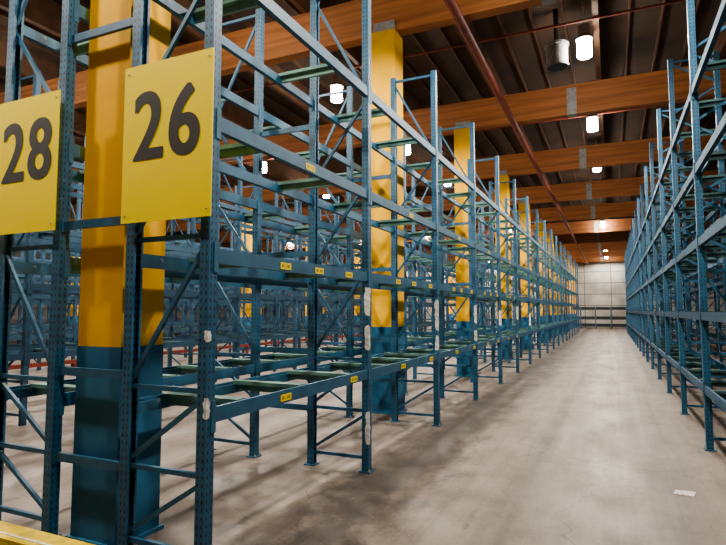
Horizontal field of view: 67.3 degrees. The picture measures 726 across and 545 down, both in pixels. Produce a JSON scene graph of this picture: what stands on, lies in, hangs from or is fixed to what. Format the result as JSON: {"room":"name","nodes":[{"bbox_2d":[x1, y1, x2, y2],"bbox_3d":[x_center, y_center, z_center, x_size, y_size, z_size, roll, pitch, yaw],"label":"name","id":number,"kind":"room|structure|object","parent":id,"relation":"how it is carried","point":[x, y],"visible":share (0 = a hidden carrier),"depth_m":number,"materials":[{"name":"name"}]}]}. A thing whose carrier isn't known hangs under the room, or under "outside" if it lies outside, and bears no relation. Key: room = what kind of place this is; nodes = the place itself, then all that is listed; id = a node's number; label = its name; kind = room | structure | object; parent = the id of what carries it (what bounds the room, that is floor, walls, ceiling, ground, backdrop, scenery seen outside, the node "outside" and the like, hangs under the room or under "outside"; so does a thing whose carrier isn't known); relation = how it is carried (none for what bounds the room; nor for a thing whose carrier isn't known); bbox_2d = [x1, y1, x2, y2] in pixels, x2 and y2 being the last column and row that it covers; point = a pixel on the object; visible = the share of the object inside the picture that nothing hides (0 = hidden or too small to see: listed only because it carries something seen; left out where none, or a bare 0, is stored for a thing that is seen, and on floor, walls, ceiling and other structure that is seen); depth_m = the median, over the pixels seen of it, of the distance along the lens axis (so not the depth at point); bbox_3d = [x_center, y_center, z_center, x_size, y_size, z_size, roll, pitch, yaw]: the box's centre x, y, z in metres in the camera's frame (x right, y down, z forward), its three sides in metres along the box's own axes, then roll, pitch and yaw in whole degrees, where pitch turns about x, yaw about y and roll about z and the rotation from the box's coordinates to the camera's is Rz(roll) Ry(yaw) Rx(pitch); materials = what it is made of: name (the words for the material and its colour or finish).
{"room":"warehouse","nodes":[
{"label":"warehouse","id":0,"kind":"room"},
{"bbox_2d":[9,235,333,340],"bbox_3d":[-16.815,0.305,35.754,0.200,7.750,65.000,-2,-4,24],"label":"wall","id":1,"kind":"structure","parent":0,"point":[14,320],"depth_m":31.88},
{"bbox_2d":[0,0,562,108],"bbox_3d":[-6.030,-4.255,12.420,38.980,0.742,0.260,-2,-4,24],"label":"roof beam","id":2,"kind":"structure","parent":1,"relation":"attached to","point":[410,16],"depth_m":9.74,"materials":[{"name":"brown wood"}]},
{"bbox_2d":[70,135,725,218],"bbox_3d":[-1.510,-3.556,22.314,38.980,0.742,0.260,-2,-4,24],"label":"roof beam","id":3,"kind":"structure","parent":1,"relation":"attached to","point":[633,151],"depth_m":18.47,"materials":[{"name":"brown wood"}]},
{"bbox_2d":[444,0,587,264],"bbox_3d":[8.682,-2.948,24.335,0.146,0.210,64.900,-2,-4,24],"label":"pipe","id":4,"kind":"object","parent":3,"relation":"attached to","point":[452,6],"visible":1,"depth_m":11.26,"materials":[{"name":"metal"}]},
{"bbox_2d":[72,64,725,183],"bbox_3d":[-3.770,-3.905,17.366,38.980,0.742,0.260,-2,-4,24],"label":"roof beam","id":5,"kind":"structure","parent":1,"relation":"attached to","point":[647,89],"depth_m":13.44,"materials":[{"name":"brown wood"}]},
{"bbox_2d":[168,198,719,242],"bbox_3d":[3.011,-2.857,32.207,38.980,0.742,0.260,-2,-4,24],"label":"roof beam","id":6,"kind":"structure","parent":1,"relation":"attached to","point":[618,209],"depth_m":28.37,"materials":[{"name":"brown wood"}]},
{"bbox_2d":[166,169,725,231],"bbox_3d":[0.750,-3.206,27.261,38.980,0.742,0.260,-2,-4,24],"label":"roof beam","id":7,"kind":"structure","parent":1,"relation":"attached to","point":[623,187],"depth_m":23.41,"materials":[{"name":"brown wood"}]},
{"bbox_2d":[221,212,719,250],"bbox_3d":[5.271,-2.508,37.154,38.980,0.742,0.260,-2,-4,24],"label":"roof beam","id":8,"kind":"structure","parent":1,"relation":"attached to","point":[612,225],"depth_m":33.33,"materials":[{"name":"brown wood"}]},
{"bbox_2d":[264,227,708,255],"bbox_3d":[7.531,-2.158,42.101,38.980,0.742,0.260,-2,-4,24],"label":"roof beam","id":9,"kind":"structure","parent":1,"relation":"attached to","point":[619,236],"depth_m":38.23,"materials":[{"name":"brown wood"}]},
{"bbox_2d":[289,238,720,261],"bbox_3d":[9.791,-1.809,47.048,38.980,0.742,0.260,-2,-4,24],"label":"roof beam","id":10,"kind":"structure","parent":1,"relation":"attached to","point":[607,245],"depth_m":43.16,"materials":[{"name":"brown wood"}]},
{"bbox_2d":[333,249,721,264],"bbox_3d":[12.051,-1.459,51.995,38.980,0.742,0.260,-2,-4,24],"label":"roof beam","id":11,"kind":"structure","parent":1,"relation":"attached to","point":[608,253],"depth_m":48.01,"materials":[{"name":"brown wood"}]},
{"bbox_2d":[407,256,696,268],"bbox_3d":[14.311,-1.110,56.942,38.980,0.742,0.260,-2,-4,24],"label":"roof beam","id":12,"kind":"structure","parent":1,"relation":"attached to","point":[611,258],"depth_m":52.87,"materials":[{"name":"brown wood"}]},
{"bbox_2d":[0,0,725,231],"bbox_3d":[1.020,-4.233,27.926,39.000,0.200,65.000,-2,-4,24],"label":"ceiling","id":13,"kind":"structure","parent":0,"point":[643,27],"depth_m":13.61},
{"bbox_2d":[0,25,87,69],"bbox_3d":[-0.081,-4.048,28.416,0.040,0.100,64.980,-2,-4,24],"label":"joist","id":14,"kind":"object","parent":13,"relation":"attached to","point":[2,28],"visible":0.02,"depth_m":12.44,"materials":[{"name":"brown wood"}]},
{"bbox_2d":[0,9,88,55],"bbox_3d":[0.474,-4.066,28.163,0.040,0.100,64.980,-2,-4,24],"label":"joist","id":15,"kind":"object","parent":13,"relation":"attached to","point":[2,13],"visible":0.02,"depth_m":11.71,"materials":[{"name":"brown wood"}]},
{"bbox_2d":[71,190,270,240],"bbox_3d":[-11.738,-3.425,33.697,0.100,0.600,64.980,-2,-4,24],"label":"joist","id":16,"kind":"structure","parent":13,"relation":"attached to","point":[73,199],"depth_m":27.61,"materials":[{"name":"brown wood"}]},
{"bbox_2d":[0,83,356,221],"bbox_3d":[-2.856,-3.710,29.660,0.100,0.600,64.980,-2,-4,24],"label":"joist","id":17,"kind":"structure","parent":13,"relation":"attached to","point":[79,117],"depth_m":16.89,"materials":[{"name":"brown wood"}]},
{"bbox_2d":[166,231,233,243],"bbox_3d":[-16.178,-3.282,35.716,0.100,0.600,64.980,-2,-4,24],"label":"joist","id":18,"kind":"structure","parent":13,"relation":"attached to","point":[179,232],"depth_m":40.84,"materials":[{"name":"brown wood"}]},
{"bbox_2d":[0,74,406,231],"bbox_3d":[-2.301,-3.977,29.425,0.040,0.100,64.980,-2,-4,24],"label":"joist","id":19,"kind":"object","parent":13,"relation":"attached to","point":[2,76],"visible":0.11,"depth_m":16.30,"materials":[{"name":"brown wood"}]},
{"bbox_2d":[74,139,333,223],"bbox_3d":[-5.077,-3.638,30.669,0.100,0.600,64.980,-2,-4,24],"label":"joist","id":20,"kind":"structure","parent":13,"relation":"attached to","point":[77,142],"depth_m":29.99,"materials":[{"name":"brown wood"}]},
{"bbox_2d":[74,160,341,236],"bbox_3d":[-7.297,-3.567,31.679,0.100,0.600,64.980,-2,-4,24],"label":"joist","id":21,"kind":"structure","parent":13,"relation":"attached to","point":[74,160],"depth_m":31.11,"materials":[{"name":"brown wood"}]},
{"bbox_2d":[73,132,344,222],"bbox_3d":[-4.522,-3.905,30.435,0.040,0.100,64.980,-2,-4,24],"label":"joist","id":22,"kind":"object","parent":13,"relation":"attached to","point":[74,134],"visible":0.22,"depth_m":25.82,"materials":[{"name":"brown wood"}]},
{"bbox_2d":[0,38,431,231],"bbox_3d":[-0.636,-3.781,28.651,0.100,0.600,64.980,-2,-4,24],"label":"joist","id":23,"kind":"structure","parent":13,"relation":"attached to","point":[50,70],"depth_m":13.35,"materials":[{"name":"brown wood"}]},
{"bbox_2d":[0,0,454,229],"bbox_3d":[1.584,-3.852,27.641,0.100,0.600,64.980,-2,-4,24],"label":"joist","id":24,"kind":"structure","parent":13,"relation":"attached to","point":[46,14],"depth_m":10.88,"materials":[{"name":"brown wood"}]},
{"bbox_2d":[80,0,447,214],"bbox_3d":[2.139,-4.119,27.407,0.040,0.100,64.980,-2,-4,24],"label":"joist","id":25,"kind":"object","parent":13,"relation":"attached to","point":[86,4],"visible":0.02,"depth_m":16.34,"materials":[{"name":"brown wood"}]},
{"bbox_2d":[263,159,266,172],"bbox_3d":[-3.593,-4.157,19.562,0.320,1.130,0.320,-2,-4,24],"label":"lamp","id":26,"kind":"object","parent":13,"relation":"hanging from","point":[264,160],"visible":0.38,"depth_m":19.45,"materials":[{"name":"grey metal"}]},
{"bbox_2d":[171,33,477,227],"bbox_3d":[2.694,-4.137,27.154,0.040,0.100,64.980,-2,-4,24],"label":"joist","id":27,"kind":"object","parent":13,"relation":"attached to","point":[181,42],"visible":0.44,"depth_m":15.81,"materials":[{"name":"brown wood"}]},
{"bbox_2d":[171,0,494,226],"bbox_3d":[3.805,-3.924,26.632,0.100,0.600,64.980,-2,-4,24],"label":"joist","id":28,"kind":"structure","parent":13,"relation":"attached to","point":[186,4],"depth_m":13.70,"materials":[{"name":"brown wood"}]},
{"bbox_2d":[330,55,342,102],"bbox_3d":[-0.624,-4.624,12.951,0.320,1.130,0.320,-2,-4,24],"label":"lamp","id":29,"kind":"object","parent":13,"relation":"hanging from","point":[336,80],"visible":0.93,"depth_m":12.84,"materials":[{"name":"grey metal"}]},
{"bbox_2d":[231,13,486,211],"bbox_3d":[4.360,-4.191,26.397,0.040,0.100,64.980,-2,-4,24],"label":"joist","id":30,"kind":"object","parent":13,"relation":"attached to","point":[247,24],"visible":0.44,"depth_m":14.35,"materials":[{"name":"brown wood"}]},
{"bbox_2d":[282,0,484,190],"bbox_3d":[5.470,-4.226,25.892,0.040,0.100,64.980,-2,-4,24],"label":"joist","id":31,"kind":"object","parent":13,"relation":"attached to","point":[288,3],"visible":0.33,"depth_m":12.81,"materials":[{"name":"brown wood"}]},
{"bbox_2d":[256,7,511,224],"bbox_3d":[4.915,-4.208,26.145,0.040,0.100,64.980,-2,-4,24],"label":"joist","id":32,"kind":"object","parent":13,"relation":"attached to","point":[266,14],"visible":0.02,"depth_m":14.33,"materials":[{"name":"brown wood"}]},
{"bbox_2d":[289,0,530,223],"bbox_3d":[6.025,-3.995,25.623,0.100,0.600,64.980,-2,-4,24],"label":"joist","id":33,"kind":"structure","parent":13,"relation":"attached to","point":[354,54],"depth_m":14.72,"materials":[{"name":"brown wood"}]},
{"bbox_2d":[351,0,510,188],"bbox_3d":[6.580,-4.262,25.388,0.040,0.100,64.980,-2,-4,24],"label":"joist","id":34,"kind":"object","parent":13,"relation":"attached to","point":[405,61],"visible":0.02,"depth_m":14.45,"materials":[{"name":"brown wood"}]},
{"bbox_2d":[411,33,548,222],"bbox_3d":[7.135,-4.280,25.136,0.040,0.100,64.980,-2,-4,24],"label":"joist","id":35,"kind":"object","parent":13,"relation":"attached to","point":[414,35],"visible":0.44,"depth_m":14.22,"materials":[{"name":"brown wood"}]},
{"bbox_2d":[438,27,558,222],"bbox_3d":[7.690,-4.298,24.883,0.040,0.100,64.980,-2,-4,24],"label":"joist","id":36,"kind":"object","parent":13,"relation":"attached to","point":[441,30],"visible":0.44,"depth_m":13.90,"materials":[{"name":"brown wood"}]},
{"bbox_2d":[454,21,568,221],"bbox_3d":[8.245,-4.066,24.613,0.100,0.600,64.980,-2,-4,24],"label":"joist","id":37,"kind":"structure","parent":13,"relation":"attached to","point":[469,23],"depth_m":13.23,"materials":[{"name":"brown wood"}]},
{"bbox_2d":[496,15,577,220],"bbox_3d":[8.800,-4.333,24.378,0.040,0.100,64.980,-2,-4,24],"label":"joist","id":38,"kind":"object","parent":13,"relation":"attached to","point":[497,16],"visible":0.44,"depth_m":13.37,"materials":[{"name":"brown wood"}]},
{"bbox_2d":[544,8,568,72],"bbox_3d":[3.904,-4.719,10.999,0.470,1.216,0.470,-2,-4,24],"label":"lamp","id":39,"kind":"object","parent":13,"relation":"hanging from","point":[556,50],"visible":0.98,"depth_m":10.84,"materials":[{"name":"grey metal"}]},
{"bbox_2d":[527,8,587,220],"bbox_3d":[9.355,-4.351,24.126,0.040,0.100,64.980,-2,-4,24],"label":"joist","id":40,"kind":"object","parent":13,"relation":"attached to","point":[528,9],"visible":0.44,"depth_m":13.07,"materials":[{"name":"brown wood"}]},
{"bbox_2d":[560,1,596,219],"bbox_3d":[9.910,-4.369,23.874,0.040,0.100,64.980,-2,-4,24],"label":"joist","id":41,"kind":"object","parent":13,"relation":"attached to","point":[561,2],"visible":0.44,"depth_m":12.96,"materials":[{"name":"brown wood"}]},
{"bbox_2d":[575,1,592,59],"bbox_3d":[4.335,-4.784,10.696,0.320,1.130,0.320,-2,-4,24],"label":"lamp","id":42,"kind":"object","parent":13,"relation":"hanging from","point":[584,40],"visible":1,"depth_m":10.59,"materials":[{"name":"grey metal"}]},
{"bbox_2d":[586,114,598,131],"bbox_3d":[6.326,-4.476,15.053,0.320,1.130,0.320,-2,-4,24],"label":"lamp","id":43,"kind":"object","parent":13,"relation":"hanging from","point":[592,120],"visible":0.78,"depth_m":14.93,"materials":[{"name":"grey metal"}]},
{"bbox_2d":[591,0,607,219],"bbox_3d":[10.466,-4.137,23.604,0.100,0.600,64.980,-2,-4,24],"label":"joist","id":44,"kind":"structure","parent":13,"relation":"attached to","point":[595,11],"depth_m":11.65,"materials":[{"name":"brown wood"}]},
{"bbox_2d":[600,218,605,227],"bbox_3d":[14.288,-3.245,32.481,0.320,1.130,0.320,-2,-4,24],"label":"lamp","id":45,"kind":"object","parent":13,"relation":"hanging from","point":[602,222],"visible":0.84,"depth_m":32.37,"materials":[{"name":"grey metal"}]},
{"bbox_2d":[617,0,630,218],"bbox_3d":[11.021,-4.404,23.369,0.040,0.100,64.980,-2,-4,24],"label":"joist","id":46,"kind":"object","parent":13,"relation":"attached to","point":[629,1],"visible":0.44,"depth_m":12.69,"materials":[{"name":"brown wood"}]},
{"bbox_2d":[627,0,665,217],"bbox_3d":[11.576,-4.422,23.117,0.040,0.100,64.980,-2,-4,24],"label":"joist","id":47,"kind":"object","parent":13,"relation":"attached to","point":[663,1],"visible":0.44,"depth_m":12.59,"materials":[{"name":"brown wood"}]},
{"bbox_2d":[637,0,699,217],"bbox_3d":[12.131,-4.440,22.864,0.040,0.100,64.980,-2,-4,24],"label":"joist","id":48,"kind":"object","parent":13,"relation":"attached to","point":[697,1],"visible":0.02,"depth_m":12.68,"materials":[{"name":"brown wood"}]},
{"bbox_2d":[649,22,725,216],"bbox_3d":[12.686,-4.209,22.595,0.100,0.600,64.980,-2,-4,24],"label":"joist","id":49,"kind":"structure","parent":13,"relation":"attached to","point":[720,44],"depth_m":11.81,"materials":[{"name":"brown wood"}]},
{"bbox_2d":[667,107,713,198],"bbox_3d":[13.241,-4.476,22.360,0.040,0.100,64.980,-2,-4,24],"label":"joist","id":50,"kind":"object","parent":13,"relation":"attached to","point":[710,114],"visible":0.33,"depth_m":17.36,"materials":[{"name":"brown wood"}]},
{"bbox_2d":[1,325,725,544],"bbox_3d":[1.020,3.697,27.366,39.000,0.200,65.000,-2,-4,24],"label":"floor","id":51,"kind":"structure","parent":0,"point":[585,444],"depth_m":5.87,"materials":[{"name":"concrete"}]},
{"bbox_2d":[0,521,94,544],"bbox_3d":[-2.388,1.712,3.328,2.200,0.373,0.200,-2,-4,24],"label":"guard rail","id":52,"kind":"object","parent":51,"relation":"on","point":[10,534],"visible":1,"depth_m":3.11,"materials":[{"name":"metal"}]},
{"bbox_2d":[66,215,81,341],"bbox_3d":[-14.904,0.335,28.158,0.500,6.620,0.460,-2,-4,24],"label":"column","id":53,"kind":"structure","parent":51,"relation":"on","point":[73,217],"depth_m":27.86,"materials":[{"name":"yellow paint"}]},
{"bbox_2d":[65,0,170,544],"bbox_3d":[-1.847,-1.350,4.300,0.500,6.620,0.460,-2,-4,24],"label":"column","id":54,"kind":"structure","parent":51,"relation":"on","point":[97,418],"depth_m":4.05,"materials":[{"name":"yellow paint"}]},
{"bbox_2d":[11,256,303,342],"bbox_3d":[-13.607,1.310,32.598,0.742,5.300,42.576,-2,-4,24],"label":"rack","id":55,"kind":"object","parent":51,"relation":"on","point":[37,315],"visible":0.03,"depth_m":36.02,"materials":[{"name":"metal"}]},
{"bbox_2d":[10,254,328,342],"bbox_3d":[-12.352,1.270,32.027,0.742,5.300,42.576,-2,-4,24],"label":"rack","id":56,"kind":"object","parent":51,"relation":"on","point":[50,259],"visible":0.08,"depth_m":26.59,"materials":[{"name":"metal"}]},
{"bbox_2d":[10,246,343,341],"bbox_3d":[-8.648,1.151,30.343,0.742,5.300,42.576,-2,-4,24],"label":"rack","id":57,"kind":"object","parent":51,"relation":"on","point":[47,251],"visible":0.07,"depth_m":27.68,"materials":[{"name":"metal"}]},
{"bbox_2d":[10,240,345,343],"bbox_3d":[-7.392,1.110,29.772,0.742,5.300,42.576,-2,-4,24],"label":"rack","id":58,"kind":"object","parent":51,"relation":"on","point":[18,329],"visible":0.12,"depth_m":25.90,"materials":[{"name":"metal"}]},
{"bbox_2d":[8,334,361,369],"bbox_3d":[-4.319,2.999,21.592,0.100,0.380,26.000,-2,-4,24],"label":"guard rail","id":59,"kind":"object","parent":51,"relation":"on","point":[73,362],"visible":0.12,"depth_m":17.81,"materials":[{"name":"metal"}]},
{"bbox_2d":[10,220,425,369],"bbox_3d":[-3.689,0.991,28.089,0.742,5.300,42.576,-2,-4,24],"label":"rack","id":60,"kind":"object","parent":51,"relation":"on","point":[43,254],"visible":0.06,"depth_m":16.36,"materials":[{"name":"metal"}]},
{"bbox_2d":[9,181,431,366],"bbox_3d":[-2.433,0.951,27.518,0.742,5.300,42.576,-2,-4,24],"label":"rack","id":61,"kind":"object","parent":51,"relation":"on","point":[74,299],"visible":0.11,"depth_m":20.40,"materials":[{"name":"metal"}]},
{"bbox_2d":[240,197,252,349],"bbox_3d":[-4.986,0.016,23.649,0.500,6.620,0.460,-2,-4,24],"label":"column","id":62,"kind":"structure","parent":51,"relation":"on","point":[248,236],"depth_m":23.42,"materials":[{"name":"yellow paint"}]},
{"bbox_2d":[9,136,489,374],"bbox_3d":[1.270,0.832,25.834,0.742,5.300,42.576,-2,-4,24],"label":"rack","id":63,"kind":"object","parent":51,"relation":"on","point":[73,247],"visible":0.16,"depth_m":15.22,"materials":[{"name":"metal"}]},
{"bbox_2d":[6,71,496,425],"bbox_3d":[2.526,0.792,25.264,0.742,5.300,42.576,-2,-4,24],"label":"rack","id":64,"kind":"object","parent":51,"relation":"on","point":[25,354],"visible":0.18,"depth_m":12.67,"materials":[{"name":"metal"}]},
{"bbox_2d":[0,0,555,535],"bbox_3d":[6.230,0.673,23.580,0.780,5.300,42.630,-2,-4,24],"label":"rack","id":65,"kind":"object","parent":51,"relation":"on","point":[59,392],"visible":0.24,"depth_m":4.98,"materials":[{"name":"metal"}]},
{"bbox_2d":[0,90,60,234],"bbox_3d":[-2.632,-0.837,4.253,0.760,1.070,0.039,-2,-4,24],"label":"aisle sign","id":66,"kind":"object","parent":65,"relation":"attached to","point":[29,127],"visible":1,"depth_m":4.21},
{"bbox_2d":[305,224,308,341],"bbox_3d":[-2.725,0.366,28.596,0.500,6.620,0.460,-2,-4,24],"label":"column","id":67,"kind":"structure","parent":51,"relation":"on","point":[306,224],"depth_m":28.37,"materials":[{"name":"yellow paint"}]},
{"bbox_2d":[117,0,579,544],"bbox_3d":[7.517,0.632,22.994,0.780,5.300,42.630,-2,-4,24],"label":"rack","id":68,"kind":"object","parent":51,"relation":"on","point":[211,261],"visible":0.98,"depth_m":5.77,"materials":[{"name":"metal"}]},
{"bbox_2d":[52,448,119,470],"bbox_3d":[-1.939,1.335,3.854,0.675,0.100,0.070,-2,-4,24],"label":"spacer","id":69,"kind":"object","parent":68,"relation":"attached to","point":[58,456],"visible":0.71,"depth_m":3.86,"materials":[{"name":"blue paint"}]},
{"bbox_2d":[55,363,121,382],"bbox_3d":[-1.939,0.716,3.898,0.675,0.100,0.070,-2,-4,24],"label":"spacer","id":70,"kind":"object","parent":68,"relation":"attached to","point":[61,370],"visible":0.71,"depth_m":3.90,"materials":[{"name":"blue paint"}]},
{"bbox_2d":[61,216,126,232],"bbox_3d":[-1.939,-0.361,3.974,0.675,0.100,0.070,-2,-4,24],"label":"spacer","id":71,"kind":"object","parent":68,"relation":"attached to","point":[66,225],"visible":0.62,"depth_m":3.99,"materials":[{"name":"blue paint"}]},
{"bbox_2d":[68,17,132,47],"bbox_3d":[-1.939,-1.807,4.076,0.675,0.100,0.070,-2,-4,24],"label":"spacer","id":72,"kind":"object","parent":68,"relation":"attached to","point":[74,39],"visible":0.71,"depth_m":4.08,"materials":[{"name":"blue paint"}]},
{"bbox_2d":[121,47,214,223],"bbox_3d":[-1.313,-0.895,3.655,0.780,1.100,0.039,-2,-4,24],"label":"aisle sign","id":73,"kind":"object","parent":68,"relation":"attached to","point":[168,135],"visible":1,"depth_m":3.63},
{"bbox_2d":[257,345,307,355],"bbox_3d":[-0.902,0.877,6.167,0.675,0.100,0.070,-2,-4,24],"label":"spacer","id":74,"kind":"object","parent":68,"relation":"attached to","point":[260,348],"visible":0.83,"depth_m":6.16,"materials":[{"name":"blue paint"}]},
{"bbox_2d":[258,251,307,257],"bbox_3d":[-0.902,-0.201,6.243,0.675,0.100,0.070,-2,-4,24],"label":"spacer","id":75,"kind":"object","parent":68,"relation":"attached to","point":[299,253],"visible":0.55,"depth_m":6.21,"materials":[{"name":"blue paint"}]},
{"bbox_2d":[260,124,308,137],"bbox_3d":[-0.902,-1.647,6.345,0.675,0.100,0.070,-2,-4,24],"label":"spacer","id":76,"kind":"object","parent":68,"relation":"attached to","point":[301,128],"visible":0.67,"depth_m":6.34,"materials":[{"name":"blue paint"}]},
{"bbox_2d":[271,403,306,410],"bbox_3d":[-0.902,1.495,6.123,0.675,0.100,0.070,-2,-4,24],"label":"spacer","id":77,"kind":"object","parent":68,"relation":"attached to","point":[293,406],"visible":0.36,"depth_m":6.06,"materials":[{"name":"blue paint"}]},
{"bbox_2d":[351,173,390,182],"bbox_3d":[0.135,-1.487,8.615,0.675,0.100,0.070,-2,-4,24],"label":"spacer","id":78,"kind":"object","parent":68,"relation":"attached to","point":[388,176],"visible":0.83,"depth_m":8.57,"materials":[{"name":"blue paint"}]},
{"bbox_2d":[351,336,390,341],"bbox_3d":[0.135,1.037,8.436,0.675,0.100,0.070,-2,-4,24],"label":"spacer","id":79,"kind":"object","parent":68,"relation":"attached to","point":[352,337],"visible":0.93,"depth_m":8.39,"materials":[{"name":"blue paint"}]},
{"bbox_2d":[351,267,390,271],"bbox_3d":[0.135,-0.040,8.512,0.675,0.100,0.070,-2,-4,24],"label":"spacer","id":80,"kind":"object","parent":68,"relation":"attached to","point":[383,269],"visible":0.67,"depth_m":8.45,"materials":[{"name":"blue paint"}]},
{"bbox_2d":[361,378,391,384],"bbox_3d":[0.135,1.655,8.393,0.675,0.100,0.070,-2,-4,24],"label":"spacer","id":81,"kind":"object","parent":68,"relation":"attached to","point":[379,380],"visible":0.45,"depth_m":8.31,"materials":[{"name":"blue paint"}]},
{"bbox_2d":[405,204,431,208],"bbox_3d":[1.171,-1.327,10.884,0.675,0.100,0.070,-2,-4,24],"label":"spacer","id":82,"kind":"object","parent":68,"relation":"attached to","point":[421,205],"visible":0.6,"depth_m":10.90,"materials":[{"name":"blue paint"}]},
{"bbox_2d":[406,331,432,335],"bbox_3d":[1.171,1.197,10.706,0.675,0.100,0.070,-2,-4,24],"label":"spacer","id":83,"kind":"object","parent":68,"relation":"attached to","point":[407,333],"visible":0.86,"depth_m":10.72,"materials":[{"name":"blue paint"}]},
{"bbox_2d":[443,222,467,225],"bbox_3d":[2.208,-1.166,13.153,0.675,0.100,0.070,-2,-4,24],"label":"spacer","id":84,"kind":"object","parent":68,"relation":"attached to","point":[460,223],"visible":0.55,"depth_m":13.12,"materials":[{"name":"blue paint"}]},
{"bbox_2d":[444,328,469,331],"bbox_3d":[2.208,1.357,12.975,0.675,0.100,0.070,-2,-4,24],"label":"spacer","id":85,"kind":"object","parent":68,"relation":"attached to","point":[448,329],"visible":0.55,"depth_m":12.93,"materials":[{"name":"blue paint"}]},
{"bbox_2d":[354,230,359,333],"bbox_3d":[-0.465,0.715,33.543,0.500,6.620,0.460,-2,-4,24],"label":"column","id":86,"kind":"structure","parent":51,"relation":"on","point":[356,259],"depth_m":33.32,"materials":[{"name":"yellow paint"}]},
{"bbox_2d":[371,19,406,414],"bbox_3d":[0.413,-1.001,9.246,0.500,6.620,0.460,-2,-4,24],"label":"column","id":87,"kind":"structure","parent":51,"relation":"on","point":[386,42],"depth_m":9.13,"materials":[{"name":"yellow paint"}]},
{"bbox_2d":[448,260,453,327],"bbox_3d":[8.575,2.113,53.331,0.500,6.620,0.460,-2,-4,24],"label":"column","id":88,"kind":"structure","parent":51,"relation":"on","point":[450,279],"depth_m":53.06,"materials":[{"name":"metal"}]},
{"bbox_2d":[454,121,478,376],"bbox_3d":[2.673,-0.652,14.193,0.500,6.620,0.460,-2,-4,24],"label":"column","id":89,"kind":"structure","parent":51,"relation":"on","point":[462,135],"depth_m":14.04,"materials":[{"name":"yellow paint"}]},
{"bbox_2d":[495,170,513,359],"bbox_3d":[4.933,-0.302,19.140,0.500,6.620,0.460,-2,-4,24],"label":"column","id":90,"kind":"structure","parent":51,"relation":"on","point":[503,177],"depth_m":19.00,"materials":[{"name":"metal"}]},
{"bbox_2d":[519,199,533,348],"bbox_3d":[7.193,0.047,24.087,0.500,6.620,0.460,-2,-4,24],"label":"column","id":91,"kind":"structure","parent":51,"relation":"on","point":[522,202],"depth_m":23.93,"materials":[{"name":"yellow paint"}]},
{"bbox_2d":[534,218,545,342],"bbox_3d":[9.453,0.397,29.034,0.500,6.620,0.460,-2,-4,24],"label":"column","id":92,"kind":"structure","parent":51,"relation":"on","point":[540,224],"depth_m":28.89,"materials":[{"name":"yellow paint"}]},
{"bbox_2d":[546,231,556,337],"bbox_3d":[11.713,0.746,33.981,0.500,6.620,0.460,-2,-4,24],"label":"column","id":93,"kind":"structure","parent":51,"relation":"on","point":[547,233],"depth_m":33.86,"materials":[{"name":"yellow paint"}]},
{"bbox_2d":[554,241,560,334],"bbox_3d":[13.973,1.095,38.928,0.500,6.620,0.460,-2,-4,24],"label":"column","id":94,"kind":"structure","parent":51,"relation":"on","point":[558,243],"depth_m":38.79,"materials":[{"name":"yellow paint"}]},
{"bbox_2d":[562,249,568,331],"bbox_3d":[16.233,1.445,43.875,0.500,6.620,0.460,-2,-4,24],"label":"column","id":95,"kind":"structure","parent":51,"relation":"on","point":[562,249],"depth_m":43.78,"materials":[{"name":"yellow paint"}]},
{"bbox_2d":[568,256,573,329],"bbox_3d":[18.493,1.794,48.822,0.500,6.620,0.460,-2,-4,24],"label":"column","id":96,"kind":"structure","parent":51,"relation":"on","point":[568,256],"depth_m":48.63,"materials":[{"name":"yellow paint"}]},
{"bbox_2d":[571,261,575,327],"bbox_3d":[20.753,2.143,53.769,0.500,6.620,0.460,-2,-4,24],"label":"column","id":97,"kind":"structure","parent":51,"relation":"on","point":[571,261],"depth_m":53.59,"materials":[{"name":"yellow paint"}]},
{"bbox_2d":[573,307,640,328],"bbox_3d":[22.356,4.218,50.632,6.650,2.040,0.100,-2,-4,24],"label":"barrier","id":98,"kind":"object","parent":51,"relation":"on","point":[595,318],"visible":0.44,"depth_m":50.67,"materials":[{"name":"metal"}]},
{"bbox_2d":[624,0,725,451],"bbox_3d":[11.189,0.214,21.346,0.780,5.900,42.630,-2,-4,24],"label":"rack","id":99,"kind":"object","parent":51,"relation":"on","point":[640,265],"visible":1,"depth_m":8.98,"materials":[{"name":"metal"}]},
{"bbox_2d":[673,490,695,496],"bbox_3d":[2.933,2.007,4.969,0.175,0.008,0.133,-2,-5,32],"label":"paper sheet","id":100,"kind":"object","parent":51,"relation":"on","point":[681,492],"visible":1,"depth_m":4.96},
{"bbox_2d":[658,182,725,362],"bbox_3d":[13.045,0.155,20.503,0.742,5.900,42.576,-2,-4,24],"label":"rack","id":101,"kind":"object","parent":51,"relation":"on","point":[717,336],"visible":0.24,"depth_m":21.49,"materials":[{"name":"metal"}]},
{"bbox_2d":[74,0,685,125],"bbox_3d":[-5.097,-4.457,14.486,38.800,0.050,0.050,-2,-4,24],"label":"pipe","id":102,"kind":"object","parent":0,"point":[674,1],"visible":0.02,"depth_m":10.64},
{"bbox_2d":[339,258,722,329],"bbox_3d":[14.539,1.822,57.237,39.000,7.750,0.200,-2,-4,24],"label":"wall","id":103,"kind":"structure","parent":0,"point":[600,284],"depth_m":53.08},
{"bbox_2d":[720,265,724,328],"bbox_3d":[18.855,-0.841,19.538,0.200,7.750,65.000,-2,-4,24],"label":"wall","id":104,"kind":"structure","parent":0,"point":[723,309],"depth_m":48.51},
{"bbox_3d":[-9.517,-3.496,32.688,0.100,0.600,64.980,-2,-4,24],"label":"roof purlin","id":105,"kind":"structure","parent":0,"visible":0},
{"bbox_2d":[82,96,725,184],"bbox_3d":[-2.837,-4.107,19.433,38.800,0.050,0.050,-2,-4,24],"label":"pipe","id":106,"kind":"object","parent":105,"relation":"attached to","point":[721,96],"visible":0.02,"depth_m":15.54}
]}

